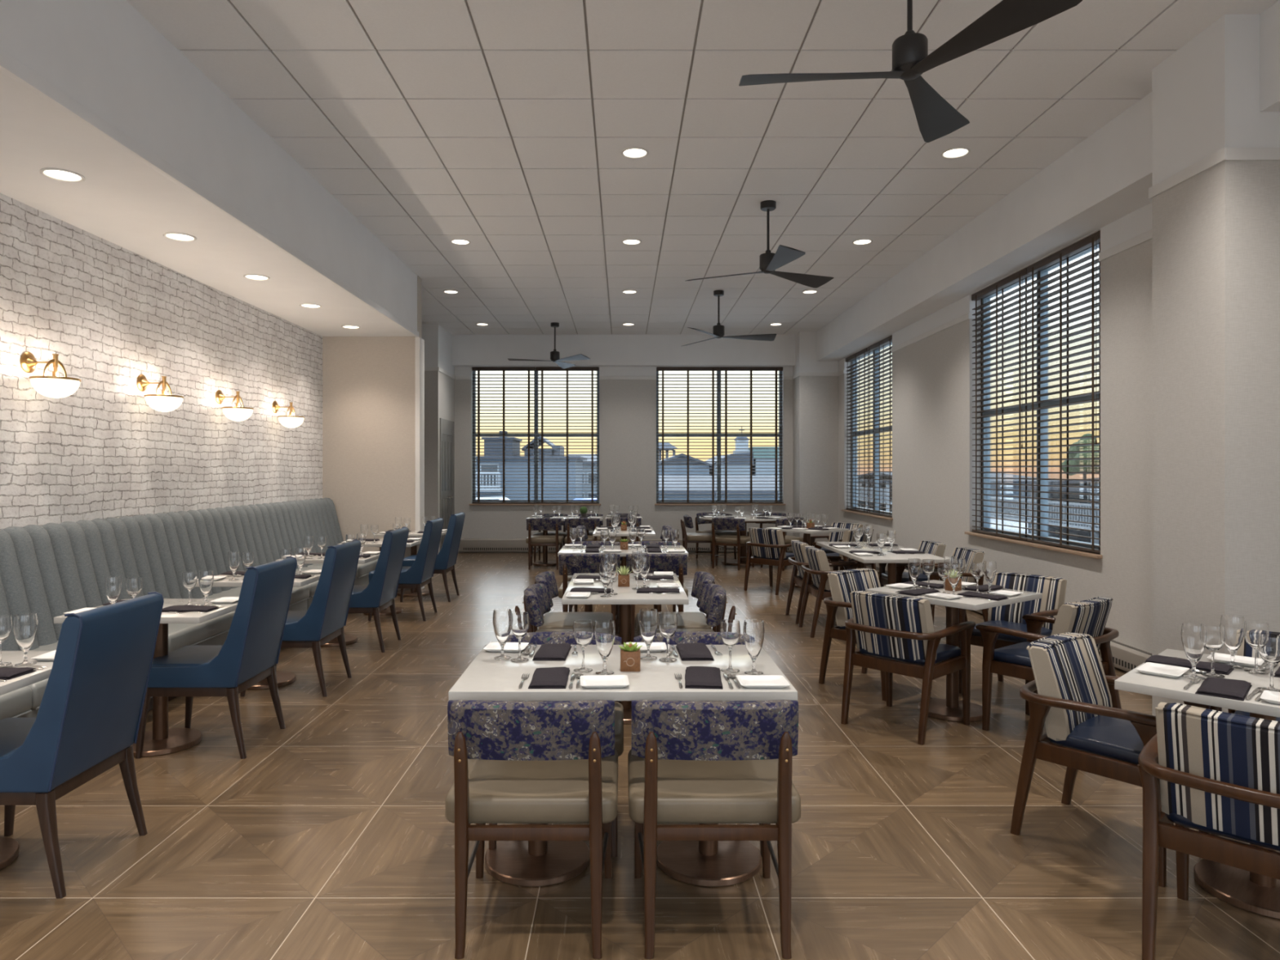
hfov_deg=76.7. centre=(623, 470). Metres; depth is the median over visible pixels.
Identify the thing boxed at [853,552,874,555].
bread plate
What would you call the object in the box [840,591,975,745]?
armchair
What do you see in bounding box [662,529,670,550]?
wine glass
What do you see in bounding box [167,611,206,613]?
fork
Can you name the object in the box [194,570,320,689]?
dining table
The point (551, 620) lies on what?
dining chair
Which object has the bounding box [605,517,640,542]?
dining chair
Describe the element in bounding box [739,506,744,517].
water goblet
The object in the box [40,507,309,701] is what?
bench
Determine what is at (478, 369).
window blind
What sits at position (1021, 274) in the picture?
window blind
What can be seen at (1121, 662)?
grille
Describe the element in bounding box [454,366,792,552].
wall
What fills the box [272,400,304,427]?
wall sconce
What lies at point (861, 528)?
wine glass
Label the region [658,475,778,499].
house
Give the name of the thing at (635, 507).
water goblet
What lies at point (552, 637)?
dining chair
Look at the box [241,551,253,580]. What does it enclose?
wine glass
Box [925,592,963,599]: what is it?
bread plate
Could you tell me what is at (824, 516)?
water goblet
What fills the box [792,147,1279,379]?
trim
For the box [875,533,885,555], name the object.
water goblet
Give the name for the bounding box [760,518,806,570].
dining chair
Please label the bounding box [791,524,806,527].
napkin
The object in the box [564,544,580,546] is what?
bread plate
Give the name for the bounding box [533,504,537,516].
water goblet
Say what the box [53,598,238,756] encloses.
dining table
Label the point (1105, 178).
soffit
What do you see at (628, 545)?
bread plate
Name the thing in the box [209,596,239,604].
bread plate
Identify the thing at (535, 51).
ceiling
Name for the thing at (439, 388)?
wall
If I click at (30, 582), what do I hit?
bench
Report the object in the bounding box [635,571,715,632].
dining chair
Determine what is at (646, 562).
water goblet
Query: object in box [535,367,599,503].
window blind
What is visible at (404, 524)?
water goblet
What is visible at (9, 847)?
dining table
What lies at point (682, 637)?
dining chair
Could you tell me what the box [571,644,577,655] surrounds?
fork
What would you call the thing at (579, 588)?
napkin
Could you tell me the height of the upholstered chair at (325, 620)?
0.992 m
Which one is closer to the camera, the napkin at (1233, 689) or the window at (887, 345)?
the napkin at (1233, 689)
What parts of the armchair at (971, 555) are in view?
leg, leg, arm rail, backrest, leg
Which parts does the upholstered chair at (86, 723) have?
leg, seat, leg, seat frame, backrest, leg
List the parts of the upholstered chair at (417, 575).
leg, seat, seat frame, leg, backrest, leg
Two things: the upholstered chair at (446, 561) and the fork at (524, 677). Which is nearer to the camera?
the fork at (524, 677)
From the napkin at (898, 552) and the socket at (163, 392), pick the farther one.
the napkin at (898, 552)
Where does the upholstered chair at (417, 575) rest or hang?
on the floor
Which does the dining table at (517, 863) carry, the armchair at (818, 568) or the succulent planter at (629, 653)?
the succulent planter at (629, 653)
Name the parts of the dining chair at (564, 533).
leg, leg, seat, backrest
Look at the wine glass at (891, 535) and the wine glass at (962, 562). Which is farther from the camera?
the wine glass at (891, 535)
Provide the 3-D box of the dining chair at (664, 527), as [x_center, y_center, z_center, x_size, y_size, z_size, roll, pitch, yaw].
[0.380,1.104,10.400,0.570,0.772,0.544,0,0,0]
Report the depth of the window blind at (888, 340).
11.88 m
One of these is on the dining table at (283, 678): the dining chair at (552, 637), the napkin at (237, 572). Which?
the napkin at (237, 572)
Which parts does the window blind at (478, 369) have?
rail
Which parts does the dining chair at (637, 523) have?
seat, backrest, leg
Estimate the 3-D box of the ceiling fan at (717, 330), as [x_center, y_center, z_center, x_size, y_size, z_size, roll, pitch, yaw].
[1.434,-2.088,10.922,1.236,0.656,1.422,0,0,0]
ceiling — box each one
[126,0,1279,334]
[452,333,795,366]
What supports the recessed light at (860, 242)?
in the ceiling at (535, 51)
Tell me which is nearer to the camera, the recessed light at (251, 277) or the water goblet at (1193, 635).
the water goblet at (1193, 635)
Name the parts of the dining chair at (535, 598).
leg, leg, backrest, seat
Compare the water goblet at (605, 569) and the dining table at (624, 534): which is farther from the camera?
the dining table at (624, 534)
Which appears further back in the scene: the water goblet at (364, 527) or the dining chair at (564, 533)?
the dining chair at (564, 533)
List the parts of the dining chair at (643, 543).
backrest, leg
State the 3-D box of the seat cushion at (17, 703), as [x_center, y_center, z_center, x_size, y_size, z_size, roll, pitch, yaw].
[-3.170,1.097,3.347,0.640,0.142,1.140,0,0,0]
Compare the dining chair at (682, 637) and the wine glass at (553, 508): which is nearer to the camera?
the dining chair at (682, 637)
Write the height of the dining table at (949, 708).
0.745 m
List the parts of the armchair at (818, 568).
leg, backrest, seat frame, leg, seat, arm rail, leg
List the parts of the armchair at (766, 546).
leg, backrest, leg, seat frame, seat, arm rail, leg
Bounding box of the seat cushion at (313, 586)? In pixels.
[296,567,357,597]
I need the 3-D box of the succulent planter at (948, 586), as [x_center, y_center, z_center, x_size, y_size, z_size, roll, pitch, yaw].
[2.051,0.680,5.031,0.116,0.131,0.114,0,0,43]
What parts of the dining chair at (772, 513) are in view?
backrest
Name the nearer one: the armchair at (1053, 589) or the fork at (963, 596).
the fork at (963, 596)
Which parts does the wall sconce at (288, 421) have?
lamp shade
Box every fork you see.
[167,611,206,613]
[518,673,529,688]
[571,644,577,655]
[648,592,679,594]
[674,673,682,688]
[711,644,722,655]
[963,595,991,600]
[1183,677,1201,689]
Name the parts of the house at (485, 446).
railing, pane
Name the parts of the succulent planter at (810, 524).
pot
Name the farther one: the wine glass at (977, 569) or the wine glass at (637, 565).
the wine glass at (637, 565)
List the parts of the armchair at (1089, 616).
leg, seat, leg, arm rail, seat frame, backrest, leg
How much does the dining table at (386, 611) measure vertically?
0.745 m
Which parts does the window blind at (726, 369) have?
rail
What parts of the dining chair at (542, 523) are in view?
leg, leg, backrest, seat, seat frame, leg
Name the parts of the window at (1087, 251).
pane, pane, sill, pane, pane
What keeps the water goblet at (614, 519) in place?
on the dining table at (624, 534)
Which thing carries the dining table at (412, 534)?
on the floor
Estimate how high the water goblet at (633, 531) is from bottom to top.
0.192 m
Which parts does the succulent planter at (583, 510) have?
pot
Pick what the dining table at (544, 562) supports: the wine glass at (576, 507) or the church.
the wine glass at (576, 507)
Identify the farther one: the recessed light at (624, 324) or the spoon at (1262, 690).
the recessed light at (624, 324)
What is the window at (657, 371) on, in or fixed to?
in the wall at (627, 407)
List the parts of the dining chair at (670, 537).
backrest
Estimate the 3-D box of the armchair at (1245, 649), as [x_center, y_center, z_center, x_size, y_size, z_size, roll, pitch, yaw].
[2.779,1.102,3.318,0.584,0.776,0.594,0,0,-45]
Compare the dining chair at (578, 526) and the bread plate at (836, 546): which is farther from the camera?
the dining chair at (578, 526)
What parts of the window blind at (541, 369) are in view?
rail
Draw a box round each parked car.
[475,496,509,499]
[573,497,596,499]
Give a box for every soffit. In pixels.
[0,0,417,336]
[817,0,1279,360]
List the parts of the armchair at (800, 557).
leg, leg, backrest, seat frame, arm rail, leg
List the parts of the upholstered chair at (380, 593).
seat, seat frame, leg, backrest, leg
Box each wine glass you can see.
[0,615,12,665]
[125,577,142,598]
[182,571,197,604]
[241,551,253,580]
[280,548,291,559]
[316,536,326,559]
[345,533,354,542]
[370,524,377,542]
[392,523,399,529]
[404,517,410,523]
[422,516,428,525]
[510,611,528,662]
[538,505,543,516]
[551,506,556,517]
[573,619,593,672]
[574,505,579,516]
[577,528,585,548]
[588,506,593,517]
[600,529,608,550]
[606,563,617,595]
[611,553,617,581]
[614,505,619,511]
[616,516,620,532]
[627,515,634,524]
[628,505,633,511]
[631,550,642,577]
[631,559,643,589]
[637,528,644,547]
[658,611,677,662]
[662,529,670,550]
[720,619,740,672]
[721,504,725,515]
[734,506,739,517]
[754,504,758,515]
[763,506,768,517]
[794,513,799,527]
[799,514,803,528]
[809,513,815,521]
[814,514,821,528]
[855,528,863,546]
[863,525,871,545]
[886,531,895,551]
[922,559,934,589]
[937,562,950,594]
[953,558,965,589]
[970,562,984,592]
[1200,622,1225,677]
[1243,620,1269,674]
[1257,634,1279,692]
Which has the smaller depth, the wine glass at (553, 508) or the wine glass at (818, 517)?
the wine glass at (818, 517)
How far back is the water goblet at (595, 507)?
12.65 m
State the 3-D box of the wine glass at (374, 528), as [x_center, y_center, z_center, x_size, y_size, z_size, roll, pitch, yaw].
[-2.547,0.653,8.296,0.075,0.184,0.075,0,0,20]
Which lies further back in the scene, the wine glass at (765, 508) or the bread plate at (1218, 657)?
the wine glass at (765, 508)
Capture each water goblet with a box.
[13,613,38,666]
[104,575,121,604]
[198,569,213,605]
[227,551,239,580]
[294,547,306,574]
[303,535,313,559]
[356,533,365,555]
[360,524,368,542]
[395,516,401,526]
[402,522,409,529]
[430,515,436,520]
[493,608,511,660]
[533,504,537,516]
[556,505,561,517]
[568,527,577,547]
[569,504,574,516]
[593,505,598,517]
[594,619,615,675]
[599,563,612,597]
[600,553,612,582]
[608,528,616,549]
[609,504,613,516]
[610,516,617,533]
[628,527,636,547]
[630,515,636,527]
[633,505,638,514]
[636,547,647,575]
[638,556,650,587]
[638,608,657,660]
[671,529,679,549]
[711,505,716,517]
[715,503,720,515]
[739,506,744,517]
[742,619,764,675]
[751,503,755,515]
[767,505,772,516]
[787,512,793,527]
[802,514,808,529]
[822,513,827,527]
[853,527,862,547]
[865,524,872,543]
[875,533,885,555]
[887,529,896,551]
[907,558,920,589]
[943,555,955,563]
[946,563,960,595]
[982,560,996,593]
[1181,622,1207,679]
[1220,614,1244,668]
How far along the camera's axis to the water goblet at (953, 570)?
4.76 m
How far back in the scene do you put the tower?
57.91 m
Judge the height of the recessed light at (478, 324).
0.014 m
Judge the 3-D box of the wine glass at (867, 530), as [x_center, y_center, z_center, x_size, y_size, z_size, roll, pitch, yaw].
[2.444,0.653,8.095,0.075,0.184,0.075,0,0,20]
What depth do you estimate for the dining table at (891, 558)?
7.11 m
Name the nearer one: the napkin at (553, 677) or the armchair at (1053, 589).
the napkin at (553, 677)
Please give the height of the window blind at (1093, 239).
2.556 m
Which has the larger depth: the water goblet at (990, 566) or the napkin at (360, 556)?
the napkin at (360, 556)
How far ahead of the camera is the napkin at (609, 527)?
10.37 m
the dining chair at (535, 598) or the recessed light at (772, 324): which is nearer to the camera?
the dining chair at (535, 598)
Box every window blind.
[471,367,535,503]
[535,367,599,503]
[656,367,719,503]
[720,367,782,503]
[845,347,869,512]
[866,334,892,517]
[971,267,1031,541]
[1026,230,1100,553]
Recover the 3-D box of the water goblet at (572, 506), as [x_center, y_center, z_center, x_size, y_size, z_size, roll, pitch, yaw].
[-0.809,0.649,12.920,0.076,0.192,0.076,0,0,45]
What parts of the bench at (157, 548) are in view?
backrest, panel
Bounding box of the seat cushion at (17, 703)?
[0,686,31,719]
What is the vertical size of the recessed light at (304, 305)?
0.014 m
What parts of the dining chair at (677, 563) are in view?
leg, backrest, leg, seat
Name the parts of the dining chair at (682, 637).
backrest, leg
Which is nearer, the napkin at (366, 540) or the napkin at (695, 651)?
the napkin at (695, 651)
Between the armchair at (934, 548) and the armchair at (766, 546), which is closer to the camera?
the armchair at (934, 548)
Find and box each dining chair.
[444,699,617,959]
[488,631,623,857]
[515,583,594,701]
[525,517,564,569]
[532,513,568,562]
[533,571,613,631]
[558,553,619,635]
[564,517,600,544]
[567,541,622,612]
[568,535,585,542]
[570,513,603,541]
[576,525,587,541]
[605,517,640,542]
[608,513,639,515]
[626,553,688,642]
[627,541,684,612]
[627,699,800,959]
[633,631,761,856]
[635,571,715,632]
[637,583,736,701]
[660,525,671,541]
[662,528,679,542]
[680,515,718,565]
[695,512,737,561]
[711,517,754,570]
[746,512,786,536]
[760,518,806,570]
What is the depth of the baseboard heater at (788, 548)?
14.57 m
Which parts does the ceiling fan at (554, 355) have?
blade, blade, blade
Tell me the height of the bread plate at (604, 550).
0.015 m
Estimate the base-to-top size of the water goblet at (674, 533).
0.192 m
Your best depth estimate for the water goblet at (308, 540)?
6.80 m
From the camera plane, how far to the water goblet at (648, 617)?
3.18 m
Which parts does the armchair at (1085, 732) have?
leg, leg, backrest, arm rail, seat frame, seat, leg, leg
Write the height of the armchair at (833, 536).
0.776 m
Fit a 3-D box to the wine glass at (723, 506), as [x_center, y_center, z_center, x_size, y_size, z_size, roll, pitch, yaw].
[1.661,0.653,13.352,0.075,0.184,0.075,0,0,27]
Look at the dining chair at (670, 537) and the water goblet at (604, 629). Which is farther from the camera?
the dining chair at (670, 537)
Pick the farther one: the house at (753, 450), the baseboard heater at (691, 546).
the house at (753, 450)
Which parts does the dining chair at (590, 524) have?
leg, seat, backrest, leg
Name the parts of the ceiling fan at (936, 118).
blade, blade, blade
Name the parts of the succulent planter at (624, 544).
pot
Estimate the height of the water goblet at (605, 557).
0.192 m
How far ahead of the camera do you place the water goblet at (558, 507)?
12.66 m
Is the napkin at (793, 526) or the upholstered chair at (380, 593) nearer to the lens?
the upholstered chair at (380, 593)
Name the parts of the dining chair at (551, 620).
backrest, seat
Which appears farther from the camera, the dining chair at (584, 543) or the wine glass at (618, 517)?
the wine glass at (618, 517)
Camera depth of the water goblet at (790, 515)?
10.45 m
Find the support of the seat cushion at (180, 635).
on the bench at (157, 548)
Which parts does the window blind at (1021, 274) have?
rail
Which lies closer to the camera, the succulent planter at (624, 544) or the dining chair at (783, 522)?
the succulent planter at (624, 544)
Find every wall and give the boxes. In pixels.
[0,193,322,528]
[322,275,422,558]
[422,323,454,554]
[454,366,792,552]
[792,14,1279,715]
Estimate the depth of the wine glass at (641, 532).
7.71 m
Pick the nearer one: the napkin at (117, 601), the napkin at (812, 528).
the napkin at (117, 601)
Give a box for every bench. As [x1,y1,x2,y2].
[0,524,152,719]
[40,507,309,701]
[223,497,377,610]
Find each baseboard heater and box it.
[458,538,542,551]
[641,538,710,551]
[718,545,792,551]
[866,563,879,572]
[884,563,908,572]
[1098,639,1151,671]
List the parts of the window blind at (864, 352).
rail, cord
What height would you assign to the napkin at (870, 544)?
0.019 m
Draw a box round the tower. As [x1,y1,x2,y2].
[658,443,676,461]
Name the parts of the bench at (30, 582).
backrest, panel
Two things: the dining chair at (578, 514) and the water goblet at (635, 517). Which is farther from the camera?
the dining chair at (578, 514)
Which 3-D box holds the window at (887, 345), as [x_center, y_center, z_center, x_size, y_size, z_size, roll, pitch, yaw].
[3.828,-0.601,12.500,0.245,2.588,2.500,0,0,0]
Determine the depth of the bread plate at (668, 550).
7.41 m
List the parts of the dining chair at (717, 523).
leg, leg, backrest, seat frame, seat, leg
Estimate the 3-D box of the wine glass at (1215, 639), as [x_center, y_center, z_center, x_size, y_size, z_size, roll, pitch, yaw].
[2.138,0.653,2.935,0.075,0.184,0.075,0,0,-44]
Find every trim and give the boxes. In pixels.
[0,49,418,337]
[415,337,424,589]
[424,366,792,379]
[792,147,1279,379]
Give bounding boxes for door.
[440,417,454,550]
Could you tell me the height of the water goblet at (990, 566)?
0.192 m
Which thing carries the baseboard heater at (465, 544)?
attached to the wall at (627, 407)
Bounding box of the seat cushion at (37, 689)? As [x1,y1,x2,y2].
[26,640,57,709]
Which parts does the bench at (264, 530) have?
backrest, panel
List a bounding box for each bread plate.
[31,649,56,661]
[63,607,97,613]
[197,576,226,581]
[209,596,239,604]
[302,568,321,573]
[361,551,380,555]
[407,537,422,540]
[483,642,528,652]
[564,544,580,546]
[565,591,591,598]
[573,578,594,584]
[580,675,629,688]
[596,527,608,529]
[603,549,622,552]
[626,642,666,652]
[627,544,640,546]
[653,571,673,575]
[656,582,679,588]
[666,549,685,552]
[736,675,790,688]
[777,525,791,527]
[791,528,808,529]
[823,527,838,529]
[832,545,850,548]
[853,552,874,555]
[886,582,917,589]
[899,548,918,551]
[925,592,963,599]
[942,581,976,586]
[988,590,1022,596]
[1135,662,1189,678]
[1206,652,1264,666]
[1259,690,1279,704]
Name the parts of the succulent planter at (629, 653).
pot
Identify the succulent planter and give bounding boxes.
[579,506,587,516]
[617,565,631,586]
[617,641,641,671]
[620,538,629,549]
[621,521,626,530]
[806,519,814,528]
[945,573,961,591]
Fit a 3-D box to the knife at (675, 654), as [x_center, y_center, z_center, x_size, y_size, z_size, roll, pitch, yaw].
[0.210,0.740,3.326,0.016,0.007,0.217,0,0,-1]
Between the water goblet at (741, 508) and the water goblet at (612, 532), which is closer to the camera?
the water goblet at (612, 532)
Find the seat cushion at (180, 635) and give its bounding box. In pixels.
[168,610,235,653]
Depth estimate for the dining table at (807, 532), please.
10.19 m
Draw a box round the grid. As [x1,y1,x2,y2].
[228,0,1174,333]
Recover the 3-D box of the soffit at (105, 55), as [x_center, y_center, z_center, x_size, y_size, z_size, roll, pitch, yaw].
[-3.243,-2.048,2.925,1.375,0.776,14.250,0,0,0]
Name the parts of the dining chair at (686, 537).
leg, leg, backrest, seat frame, seat, leg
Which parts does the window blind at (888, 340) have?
rail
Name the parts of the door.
panel, panel, panel, panel, panel, panel, panel, panel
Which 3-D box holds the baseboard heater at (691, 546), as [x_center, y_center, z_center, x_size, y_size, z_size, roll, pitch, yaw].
[0.880,1.352,14.606,1.500,0.236,0.086,0,0,0]
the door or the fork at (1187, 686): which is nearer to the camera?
the fork at (1187, 686)
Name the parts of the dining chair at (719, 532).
leg, backrest, seat, leg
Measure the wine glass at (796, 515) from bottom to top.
0.184 m
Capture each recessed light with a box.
[39,168,85,182]
[162,232,196,241]
[243,274,270,280]
[299,303,321,308]
[341,324,360,328]
[443,289,458,293]
[450,239,471,244]
[475,323,488,325]
[621,146,648,159]
[621,239,641,244]
[622,289,637,293]
[622,323,635,325]
[769,323,782,325]
[801,289,817,293]
[852,239,872,244]
[940,146,970,159]
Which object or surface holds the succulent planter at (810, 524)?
on the dining table at (807, 532)
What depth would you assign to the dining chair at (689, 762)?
2.50 m
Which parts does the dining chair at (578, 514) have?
backrest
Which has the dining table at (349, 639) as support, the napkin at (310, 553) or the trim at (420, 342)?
the napkin at (310, 553)
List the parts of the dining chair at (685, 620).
seat, backrest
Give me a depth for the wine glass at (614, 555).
5.41 m
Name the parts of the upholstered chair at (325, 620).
leg, seat, seat frame, leg, backrest, leg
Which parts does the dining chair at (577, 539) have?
backrest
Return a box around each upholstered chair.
[0,591,164,898]
[135,556,297,759]
[240,539,361,697]
[348,526,408,652]
[368,517,444,621]
[400,511,465,602]
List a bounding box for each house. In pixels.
[475,431,586,499]
[568,453,596,497]
[658,453,711,475]
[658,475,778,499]
[748,446,778,475]
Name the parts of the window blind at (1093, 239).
rail, cord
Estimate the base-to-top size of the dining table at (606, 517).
0.745 m
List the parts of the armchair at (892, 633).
leg, leg, backrest, seat frame, seat, arm rail, leg, leg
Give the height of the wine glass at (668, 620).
0.184 m
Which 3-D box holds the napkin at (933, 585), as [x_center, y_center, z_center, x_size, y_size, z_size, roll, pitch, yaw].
[1.951,0.735,5.221,0.131,0.019,0.262,0,0,-37]
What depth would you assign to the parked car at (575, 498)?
33.80 m
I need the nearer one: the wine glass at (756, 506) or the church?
the wine glass at (756, 506)
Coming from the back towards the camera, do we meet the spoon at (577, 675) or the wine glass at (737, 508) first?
the wine glass at (737, 508)
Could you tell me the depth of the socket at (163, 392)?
6.26 m
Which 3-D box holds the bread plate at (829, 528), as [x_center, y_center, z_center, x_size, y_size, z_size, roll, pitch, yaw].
[2.628,0.738,10.247,0.168,0.015,0.138,0,0,-33]
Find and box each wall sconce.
[19,351,81,398]
[136,374,183,412]
[215,390,253,421]
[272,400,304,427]
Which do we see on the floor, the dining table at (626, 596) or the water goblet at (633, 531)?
the dining table at (626, 596)
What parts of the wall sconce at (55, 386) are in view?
arm, lamp shade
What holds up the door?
in the wall at (439, 388)
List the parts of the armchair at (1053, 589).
leg, seat frame, leg, seat, backrest, leg, arm rail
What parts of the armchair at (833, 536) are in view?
leg, arm rail, seat, backrest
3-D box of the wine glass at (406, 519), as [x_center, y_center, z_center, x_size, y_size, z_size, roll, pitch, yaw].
[-2.544,0.653,9.545,0.075,0.184,0.075,0,0,20]
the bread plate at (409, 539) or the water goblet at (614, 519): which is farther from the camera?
the water goblet at (614, 519)
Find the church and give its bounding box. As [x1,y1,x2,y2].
[705,426,754,475]
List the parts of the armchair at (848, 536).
leg, seat, leg, seat frame, backrest, leg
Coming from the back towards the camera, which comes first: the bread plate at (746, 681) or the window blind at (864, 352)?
the window blind at (864, 352)
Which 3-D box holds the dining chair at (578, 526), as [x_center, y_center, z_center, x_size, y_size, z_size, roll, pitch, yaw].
[-0.356,1.104,10.400,0.570,0.772,0.544,0,0,0]
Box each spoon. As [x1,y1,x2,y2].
[0,664,47,667]
[521,644,530,654]
[574,673,583,688]
[727,673,740,688]
[1187,669,1206,672]
[1254,688,1271,701]
[1257,662,1266,670]
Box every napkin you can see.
[0,666,36,679]
[102,600,125,605]
[161,604,218,612]
[220,570,245,575]
[294,574,311,578]
[306,552,325,555]
[354,538,380,541]
[359,554,370,558]
[528,666,569,688]
[532,643,571,661]
[569,586,613,593]
[575,574,614,579]
[585,544,600,548]
[585,547,599,552]
[597,526,617,528]
[631,526,649,528]
[635,574,673,580]
[636,587,679,593]
[646,543,660,548]
[647,547,662,552]
[675,642,714,661]
[684,666,723,688]
[756,516,773,519]
[781,527,800,529]
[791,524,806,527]
[808,527,828,530]
[814,525,834,528]
[829,543,858,546]
[848,550,879,553]
[868,543,897,546]
[891,550,924,554]
[897,588,941,595]
[903,581,943,588]
[955,591,1008,600]
[963,584,1004,592]
[1144,654,1234,675]
[1195,676,1252,701]
[1274,666,1279,677]
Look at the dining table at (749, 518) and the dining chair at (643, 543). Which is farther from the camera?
the dining table at (749, 518)
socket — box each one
[52,371,58,376]
[161,390,166,394]
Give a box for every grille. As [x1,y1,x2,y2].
[463,547,537,550]
[718,547,788,550]
[1098,651,1136,670]
[1110,640,1151,655]
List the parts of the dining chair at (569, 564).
seat, leg, backrest, leg, leg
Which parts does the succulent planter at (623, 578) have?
pot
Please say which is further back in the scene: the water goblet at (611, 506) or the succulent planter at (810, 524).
the water goblet at (611, 506)
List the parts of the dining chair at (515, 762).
leg, leg, seat frame, backrest, seat, leg, leg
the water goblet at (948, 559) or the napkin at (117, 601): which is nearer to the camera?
the napkin at (117, 601)
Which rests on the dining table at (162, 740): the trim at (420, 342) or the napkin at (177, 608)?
the napkin at (177, 608)
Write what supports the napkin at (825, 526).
on the dining table at (807, 532)
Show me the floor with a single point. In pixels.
(332, 838)
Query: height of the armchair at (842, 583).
0.776 m
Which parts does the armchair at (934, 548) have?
leg, seat frame, leg, seat, arm rail, backrest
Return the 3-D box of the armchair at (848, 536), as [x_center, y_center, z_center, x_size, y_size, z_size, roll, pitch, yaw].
[2.735,1.102,9.919,0.594,0.776,0.584,0,0,-36]
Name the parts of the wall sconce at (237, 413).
lamp shade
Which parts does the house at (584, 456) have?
pane, pane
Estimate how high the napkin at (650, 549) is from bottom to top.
0.019 m
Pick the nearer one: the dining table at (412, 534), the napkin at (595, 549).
the napkin at (595, 549)
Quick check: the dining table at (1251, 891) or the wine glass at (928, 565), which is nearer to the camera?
the dining table at (1251, 891)
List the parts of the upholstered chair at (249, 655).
leg, seat, leg, seat frame, leg, backrest, leg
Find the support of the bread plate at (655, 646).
on the dining table at (517, 863)
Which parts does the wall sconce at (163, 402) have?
lamp shade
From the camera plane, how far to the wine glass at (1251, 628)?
2.97 m
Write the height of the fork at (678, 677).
0.007 m
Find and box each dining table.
[0,650,53,870]
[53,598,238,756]
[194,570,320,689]
[202,584,309,604]
[275,552,379,647]
[307,559,377,577]
[337,538,422,615]
[375,530,446,596]
[448,644,797,886]
[525,515,603,565]
[557,545,688,612]
[561,573,688,724]
[592,526,655,568]
[604,515,642,565]
[698,514,787,565]
[766,527,848,587]
[816,542,944,584]
[865,579,1042,721]
[1114,648,1279,919]
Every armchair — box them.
[743,527,807,595]
[785,539,856,623]
[798,546,859,637]
[810,522,866,570]
[812,528,876,571]
[818,568,934,701]
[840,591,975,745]
[878,540,946,608]
[904,547,988,626]
[959,572,1066,693]
[975,596,1121,730]
[1010,632,1210,887]
[1137,702,1279,959]
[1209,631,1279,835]
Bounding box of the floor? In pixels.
[0,552,1279,959]
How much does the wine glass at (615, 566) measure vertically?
0.184 m
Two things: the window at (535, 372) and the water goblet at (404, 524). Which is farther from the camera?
the window at (535, 372)
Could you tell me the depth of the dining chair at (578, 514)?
13.33 m
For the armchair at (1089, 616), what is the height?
0.776 m
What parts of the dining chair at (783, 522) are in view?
leg, backrest, seat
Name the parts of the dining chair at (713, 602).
seat, backrest, leg, leg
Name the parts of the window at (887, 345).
pane, pane, sill, pane, pane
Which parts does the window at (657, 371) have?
sill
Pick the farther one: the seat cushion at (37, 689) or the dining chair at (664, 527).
the dining chair at (664, 527)
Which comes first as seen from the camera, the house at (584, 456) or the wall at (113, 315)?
the wall at (113, 315)
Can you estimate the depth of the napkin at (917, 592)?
4.87 m
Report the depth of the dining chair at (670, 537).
9.55 m
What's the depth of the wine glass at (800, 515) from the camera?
10.26 m
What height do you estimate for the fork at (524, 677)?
0.007 m
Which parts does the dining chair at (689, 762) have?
leg, leg, seat frame, seat, backrest, leg, leg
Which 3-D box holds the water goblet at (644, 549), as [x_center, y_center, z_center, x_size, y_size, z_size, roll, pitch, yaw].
[0.134,0.649,5.748,0.076,0.192,0.076,0,0,-45]
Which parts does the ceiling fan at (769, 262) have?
blade, blade, blade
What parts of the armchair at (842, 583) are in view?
leg, seat frame, backrest, leg, arm rail, leg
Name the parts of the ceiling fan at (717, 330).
blade, blade, blade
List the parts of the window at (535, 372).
sill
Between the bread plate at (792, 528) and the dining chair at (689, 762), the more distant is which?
the bread plate at (792, 528)
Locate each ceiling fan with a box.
[507,322,591,368]
[682,289,776,346]
[685,200,834,288]
[738,0,1082,142]
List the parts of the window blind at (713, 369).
rail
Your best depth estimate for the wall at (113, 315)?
6.16 m
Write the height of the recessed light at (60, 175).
0.014 m
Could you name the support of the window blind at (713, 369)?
attached to the window at (657, 371)
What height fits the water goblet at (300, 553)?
0.192 m
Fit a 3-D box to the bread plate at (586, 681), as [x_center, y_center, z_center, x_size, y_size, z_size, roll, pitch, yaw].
[-0.065,0.738,2.817,0.168,0.015,0.138,0,0,-3]
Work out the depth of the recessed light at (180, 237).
5.75 m
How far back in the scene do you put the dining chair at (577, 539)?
9.56 m
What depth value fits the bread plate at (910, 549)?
7.52 m
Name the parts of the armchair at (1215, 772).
leg, leg, arm rail, backrest, seat frame, seat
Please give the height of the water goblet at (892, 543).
0.192 m
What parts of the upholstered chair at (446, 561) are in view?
leg, seat, seat frame, leg, leg, backrest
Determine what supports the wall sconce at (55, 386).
attached to the wall at (113, 315)
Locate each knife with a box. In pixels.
[21,666,43,669]
[528,644,536,657]
[568,672,575,688]
[671,644,677,657]
[723,672,733,688]
[1245,687,1259,700]
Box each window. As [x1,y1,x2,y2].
[469,370,600,505]
[654,370,785,505]
[841,342,893,519]
[964,243,1102,558]
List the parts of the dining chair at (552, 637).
leg, backrest, leg, seat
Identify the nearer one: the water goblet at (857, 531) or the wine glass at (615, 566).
the wine glass at (615, 566)
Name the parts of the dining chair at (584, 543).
seat, leg, leg, backrest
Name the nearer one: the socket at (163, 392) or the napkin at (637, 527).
the socket at (163, 392)
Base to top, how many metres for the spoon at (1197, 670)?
0.008 m

